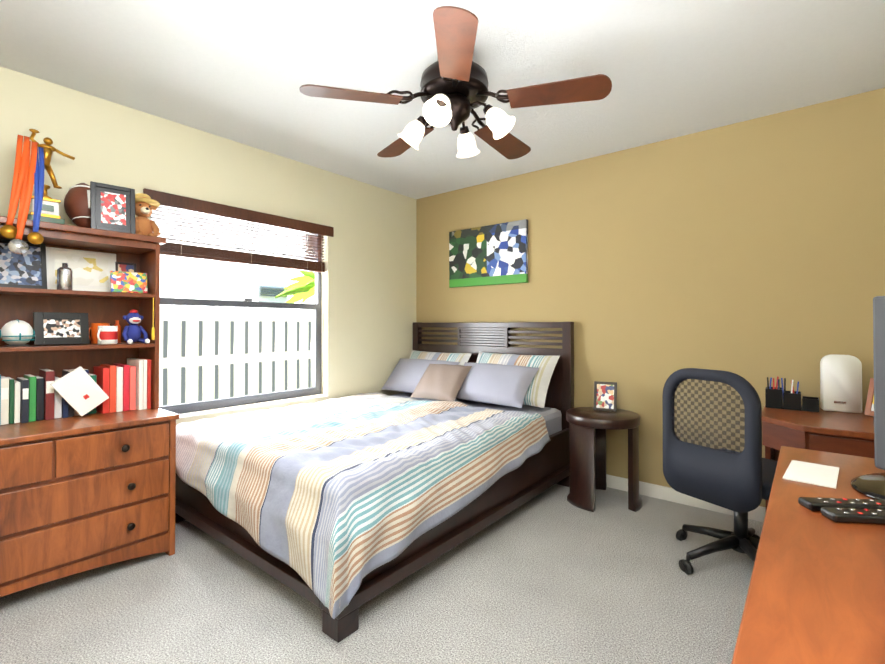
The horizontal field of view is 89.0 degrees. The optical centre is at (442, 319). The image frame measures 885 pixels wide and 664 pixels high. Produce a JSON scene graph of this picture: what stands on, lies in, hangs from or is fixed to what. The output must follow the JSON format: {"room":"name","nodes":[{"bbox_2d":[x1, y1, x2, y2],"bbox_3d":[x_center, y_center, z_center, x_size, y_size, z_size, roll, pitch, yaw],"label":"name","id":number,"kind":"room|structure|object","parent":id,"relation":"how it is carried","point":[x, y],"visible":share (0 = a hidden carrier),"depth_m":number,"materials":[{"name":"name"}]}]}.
{"room":"bedroom","nodes":[
{"label":"bedroom","id":0,"kind":"room"},
{"bbox_2d":[0,66,415,425],"bbox_3d":[-1.496,-0.004,3.098,0.150,2.440,3.726,-1,-1,39],"label":"wall","id":1,"kind":"structure","parent":0,"point":[368,295],"depth_m":3.28,"materials":[{"name":"beige paint"}]},
{"bbox_2d":[150,217,327,418],"bbox_3d":[-1.385,-0.067,3.210,0.142,1.370,1.280,-1,-1,39],"label":"window","id":2,"kind":"structure","parent":1,"relation":"in","point":[192,408],"depth_m":3.27,"materials":[{"name":"metal"}]},
{"bbox_2d":[143,188,333,350],"bbox_3d":[-1.360,-0.150,3.191,0.099,1.235,1.360,-1,-1,39],"label":"window blinds","id":3,"kind":"object","parent":2,"relation":"attached to","point":[199,224],"visible":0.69,"depth_m":3.10,"materials":[{"name":"brown wood"}]},
{"bbox_2d":[0,484,763,663],"bbox_3d":[0.035,1.252,1.836,4.100,0.100,4.026,-1,-1,39],"label":"floor","id":4,"kind":"structure","parent":0,"point":[551,575],"depth_m":1.89,"materials":[{"name":"carpet"}]},
{"bbox_2d":[0,408,178,596],"bbox_3d":[-1.963,0.843,1.964,0.533,0.720,1.317,-1,-1,39],"label":"dresser","id":5,"kind":"object","parent":4,"relation":"on","point":[79,493],"visible":0.98,"depth_m":2.04,"materials":[{"name":"brown wood"}]},
{"bbox_2d":[0,358,150,424],"bbox_3d":[-1.911,0.350,2.255,0.205,0.270,0.731,-1,-1,39],"label":"books","id":6,"kind":"object","parent":5,"relation":"on","point":[27,398],"visible":0.9,"depth_m":2.23,"materials":[{"name":"paper"}]},
{"bbox_2d":[50,366,108,416],"bbox_3d":[-1.802,0.356,2.242,0.013,0.251,0.234,-1,-1,39],"label":"booklet","id":7,"kind":"object","parent":5,"relation":"on","point":[80,391],"visible":1,"depth_m":2.24,"materials":[{"name":"paper"}]},
{"bbox_2d":[0,216,165,408],"bbox_3d":[-2.057,0.013,2.051,0.289,0.939,1.335,-1,-1,39],"label":"hutch","id":8,"kind":"object","parent":5,"relation":"on","point":[142,252],"visible":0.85,"depth_m":2.36,"materials":[{"name":"brown wood"}]},
{"bbox_2d":[0,319,34,346],"bbox_3d":[-2.000,0.060,2.117,0.156,0.128,0.123,-1,-1,39],"label":"ball","id":9,"kind":"object","parent":8,"relation":"in","point":[15,333],"visible":0.96,"depth_m":2.08,"materials":[{"name":"white leather"}]},
{"bbox_2d":[0,239,46,288],"bbox_3d":[-2.058,-0.265,2.144,0.021,0.235,0.260,-10,-6,33],"label":"frame","id":10,"kind":"object","parent":8,"relation":"in","point":[28,269],"visible":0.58,"depth_m":2.18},
{"bbox_2d":[27,129,74,224],"bbox_3d":[-1.943,-0.691,2.232,0.100,0.471,0.187,-1,-1,39],"label":"trophy","id":11,"kind":"object","parent":8,"relation":"on","point":[50,210],"visible":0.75,"depth_m":2.21,"materials":[{"name":"gold metal"}]},
{"bbox_2d":[0,135,43,253],"bbox_3d":[-1.936,-0.584,2.075,0.174,0.586,0.164,-1,-1,39],"label":"medals","id":12,"kind":"object","parent":11,"relation":"hanging from","point":[26,177],"visible":0.98,"depth_m":2.04,"materials":[{"name":"orange fabric"}]},
{"bbox_2d":[33,312,88,344],"bbox_3d":[-1.900,0.043,2.247,0.021,0.160,0.215,-10,-6,35],"label":"picture frame","id":13,"kind":"object","parent":8,"relation":"in","point":[55,328],"visible":1,"depth_m":2.24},
{"bbox_2d":[57,263,72,289],"bbox_3d":[-1.867,-0.212,2.225,0.060,0.135,0.060,-1,-1,39],"label":"flask","id":14,"kind":"object","parent":8,"relation":"in","point":[64,276],"visible":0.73,"depth_m":2.20,"materials":[{"name":"silver metal"}]},
{"bbox_2d":[64,183,89,227],"bbox_3d":[-1.868,-0.594,2.352,0.186,0.269,0.170,-1,-1,39],"label":"football","id":15,"kind":"object","parent":8,"relation":"on","point":[77,203],"visible":0.6,"depth_m":2.29,"materials":[{"name":"leather"}]},
{"bbox_2d":[46,247,115,291],"bbox_3d":[-1.914,-0.257,2.393,0.015,0.225,0.300,-7,-5,39],"label":"frame","id":16,"kind":"object","parent":8,"relation":"in","point":[91,270],"visible":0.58,"depth_m":2.39,"materials":[{"name":"beige paper"}]},
{"bbox_2d":[89,323,109,343],"bbox_3d":[-1.844,0.072,2.408,0.080,0.110,0.101,-1,-1,39],"label":"mug","id":17,"kind":"object","parent":8,"relation":"in","point":[94,331],"visible":0.48,"depth_m":2.38,"materials":[{"name":"orange ceramic"}]},
{"bbox_2d":[97,326,117,343],"bbox_3d":[-1.753,0.079,2.346,0.085,0.095,0.096,-1,-1,39],"label":"mug","id":18,"kind":"object","parent":8,"relation":"in","point":[107,334],"visible":0.94,"depth_m":2.32,"materials":[{"name":"ceramic"}]},
{"bbox_2d":[90,181,135,233],"bbox_3d":[-1.720,-0.580,2.351,0.190,0.250,0.021,1,-7,-45],"label":"frame","id":19,"kind":"object","parent":8,"relation":"on","point":[112,207],"visible":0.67,"depth_m":2.34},
{"bbox_2d":[114,320,120,342],"bbox_3d":[-1.790,0.065,2.475,0.036,0.125,0.035,-1,-1,39],"label":"bottle","id":20,"kind":"object","parent":8,"relation":"in","point":[119,330],"visible":0.29,"depth_m":2.46,"materials":[{"name":"orange plastic"}]},
{"bbox_2d":[115,262,135,271],"bbox_3d":[-1.787,-0.233,2.540,0.015,0.180,0.100,-8,-6,39],"label":"frame","id":21,"kind":"object","parent":8,"relation":"in","point":[125,267],"visible":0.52,"depth_m":2.54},
{"bbox_2d":[110,271,147,293],"bbox_3d":[-1.702,-0.202,2.443,0.021,0.115,0.165,-14,-10,43],"label":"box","id":22,"kind":"object","parent":8,"relation":"in","point":[127,282],"visible":0.94,"depth_m":2.44,"materials":[{"name":"multicoloured cardboard"}]},
{"bbox_2d":[122,309,149,343],"bbox_3d":[-1.663,0.035,2.436,0.137,0.186,0.118,-1,-1,39],"label":"monkey","id":23,"kind":"object","parent":8,"relation":"in","point":[131,333],"visible":1,"depth_m":2.43},
{"bbox_2d":[135,193,159,236],"bbox_3d":[-1.685,-0.578,2.525,0.169,0.255,0.167,-1,-1,39],"label":"teddy bear","id":24,"kind":"object","parent":8,"relation":"on","point":[145,205],"visible":0.88,"depth_m":2.50},
{"bbox_2d":[151,298,154,339],"bbox_3d":[-1.577,-0.006,2.453,0.018,0.230,0.018,-1,-1,39],"label":"tassel","id":25,"kind":"object","parent":8,"relation":"hanging from","point":[153,334],"visible":0.98,"depth_m":2.45,"materials":[{"name":"yellow fabric"}]},
{"bbox_2d":[175,322,573,642],"bbox_3d":[-0.319,0.612,3.038,1.718,1.207,2.304,-1,-1,39],"label":"bed","id":26,"kind":"object","parent":4,"relation":"on","point":[339,511],"visible":1,"depth_m":2.33,"materials":[{"name":"multicoloured fabric"}]},
{"bbox_2d":[566,407,641,511],"bbox_3d":[1.084,0.923,3.041,0.480,0.585,0.484,-1,-1,39],"label":"side table","id":27,"kind":"object","parent":4,"relation":"on","point":[588,426],"visible":0.98,"depth_m":2.90,"materials":[{"name":"brown wood"}]},
{"bbox_2d":[593,381,616,411],"bbox_3d":[1.127,0.530,3.115,0.150,0.200,0.015,0,-13,27],"label":"frame","id":28,"kind":"object","parent":27,"relation":"on","point":[605,396],"visible":0.96,"depth_m":3.11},
{"bbox_2d":[662,368,777,574],"bbox_3d":[1.452,0.718,2.230,0.625,0.974,0.603,0,-1,-29],"label":"office chair","id":29,"kind":"object","parent":4,"relation":"on","point":[739,484],"visible":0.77,"depth_m":2.07,"materials":[{"name":"plastic"}]},
{"bbox_2d":[731,446,884,663],"bbox_3d":[0.812,0.825,0.459,0.840,0.720,2.555,-1,-1,39],"label":"desk","id":30,"kind":"object","parent":4,"relation":"on","point":[816,592],"visible":0.96,"depth_m":0.81,"materials":[{"name":"brown wood"}]},
{"bbox_2d":[783,460,838,488],"bbox_3d":[1.142,0.473,1.391,0.120,0.004,0.240,-1,-1,43],"label":"paper pad","id":31,"kind":"object","parent":30,"relation":"on","point":[814,474],"visible":1,"depth_m":1.38,"materials":[{"name":"white paper"}]},
{"bbox_2d":[798,497,884,523],"bbox_3d":[1.010,0.461,1.089,0.210,0.022,0.113,0,-1,6],"label":"remote controls","id":32,"kind":"object","parent":30,"relation":"on","point":[868,511],"visible":1,"depth_m":1.09,"materials":[{"name":"black plastic"}]},
{"bbox_2d":[851,296,884,499],"bbox_3d":[1.400,0.207,1.210,0.462,0.532,0.548,-1,-1,39],"label":"tv monitor","id":33,"kind":"object","parent":30,"relation":"on","point":[872,485],"visible":1,"depth_m":1.13,"materials":[{"name":"grey plastic"}]},
{"bbox_2d":[762,405,874,509],"bbox_3d":[2.095,0.845,2.126,0.955,0.720,0.670,-1,-1,39],"label":"desk","id":34,"kind":"object","parent":4,"relation":"on","point":[847,433],"visible":0.33,"depth_m":2.11,"materials":[{"name":"brown wood"}]},
{"bbox_2d":[765,376,818,411],"bbox_3d":[1.926,0.403,2.481,0.230,0.170,0.110,-1,-1,39],"label":"pen holder","id":35,"kind":"object","parent":34,"relation":"on","point":[778,397],"visible":1,"depth_m":2.46,"materials":[{"name":"black plastic"}]},
{"bbox_2d":[820,354,861,412],"bbox_3d":[2.129,0.337,2.406,0.160,0.300,0.072,0,-1,31],"label":"router","id":36,"kind":"object","parent":34,"relation":"on","point":[840,383],"visible":0.98,"depth_m":2.38,"materials":[{"name":"plastic"}]},
{"bbox_2d":[864,378,873,415],"bbox_3d":[2.184,0.388,2.172,0.021,0.190,0.230,12,-3,-8],"label":"frame","id":37,"kind":"object","parent":34,"relation":"on","point":[869,409],"visible":0.5,"depth_m":2.27,"materials":[{"name":"brown wood"}]},
{"bbox_2d":[0,0,884,198],"bbox_3d":[0.035,-1.288,1.865,4.100,0.100,4.026,-1,-1,39],"label":"ceiling","id":38,"kind":"structure","parent":0,"point":[241,71],"depth_m":2.17,"materials":[{"name":"white paint"}]},
{"bbox_2d":[299,6,611,158],"bbox_3d":[0.082,-1.025,2.130,1.312,0.418,1.268,-1,-1,39],"label":"ceiling fan","id":39,"kind":"object","parent":38,"relation":"hanging from","point":[454,92],"visible":1,"depth_m":1.96,"materials":[{"name":"brown wood"}]},
{"bbox_2d":[416,88,884,506],"bbox_3d":[1.259,-0.001,3.353,4.100,2.440,0.150,-1,-1,39],"label":"wall","id":40,"kind":"structure","parent":0,"point":[752,252],"depth_m":2.94,"materials":[{"name":"beige paint"}]},
{"bbox_2d":[449,219,527,287],"bbox_3d":[0.384,-0.564,3.952,0.805,0.520,0.032,-1,-1,39],"label":"picture","id":41,"kind":"object","parent":40,"relation":"attached to","point":[495,254],"visible":0.98,"depth_m":3.91},
{"bbox_2d":[606,474,765,521],"bbox_3d":[1.208,1.173,3.277,3.800,0.090,0.012,-1,-1,39],"label":"baseboard","id":42,"kind":"structure","parent":40,"relation":"attached to","point":[758,513],"depth_m":3.01,"materials":[{"name":"white wood"}]},
{"label":"outside","id":43,"kind":"structure","parent":0,"visible":0},
{"bbox_2d":[157,207,314,313],"bbox_3d":[-3.883,-0.744,5.678,0.100,4.020,8.000,-1,-1,39],"label":"sky","id":44,"kind":"structure","parent":43,"point":[187,278],"depth_m":6.42,"materials":[{"name":"white"}]},
{"bbox_3d":[-2.740,1.305,4.723,3.850,0.100,8.000,-1,-1,39],"label":"ground","id":45,"kind":"structure","parent":43,"visible":0},
{"bbox_2d":[159,305,313,412],"bbox_3d":[-2.187,0.560,4.282,0.065,1.380,5.400,-1,-1,39],"label":"fence","id":46,"kind":"object","parent":45,"relation":"on","point":[191,361],"visible":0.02,"depth_m":4.42,"materials":[{"name":"white wood"}]},
{"bbox_2d":[163,321,310,413],"bbox_3d":[-2.340,0.592,4.406,0.180,1.320,5.400,-1,-1,39],"label":"backing","id":47,"kind":"object","parent":45,"relation":"on","point":[165,339],"visible":0.11,"depth_m":4.52,"materials":[{"name":"grey"}]},
{"bbox_2d":[258,285,287,312],"bbox_3d":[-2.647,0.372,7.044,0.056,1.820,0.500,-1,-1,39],"label":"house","id":48,"kind":"structure","parent":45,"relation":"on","point":[267,293],"depth_m":7.01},
{"bbox_2d":[275,270,314,302],"bbox_3d":[-1.837,0.259,6.645,1.126,2.037,1.376,-1,-1,39],"label":"tree","id":49,"kind":"object","parent":45,"relation":"on","point":[303,288],"visible":0.31,"depth_m":6.45,"materials":[{"name":"green plant"}]}
]}

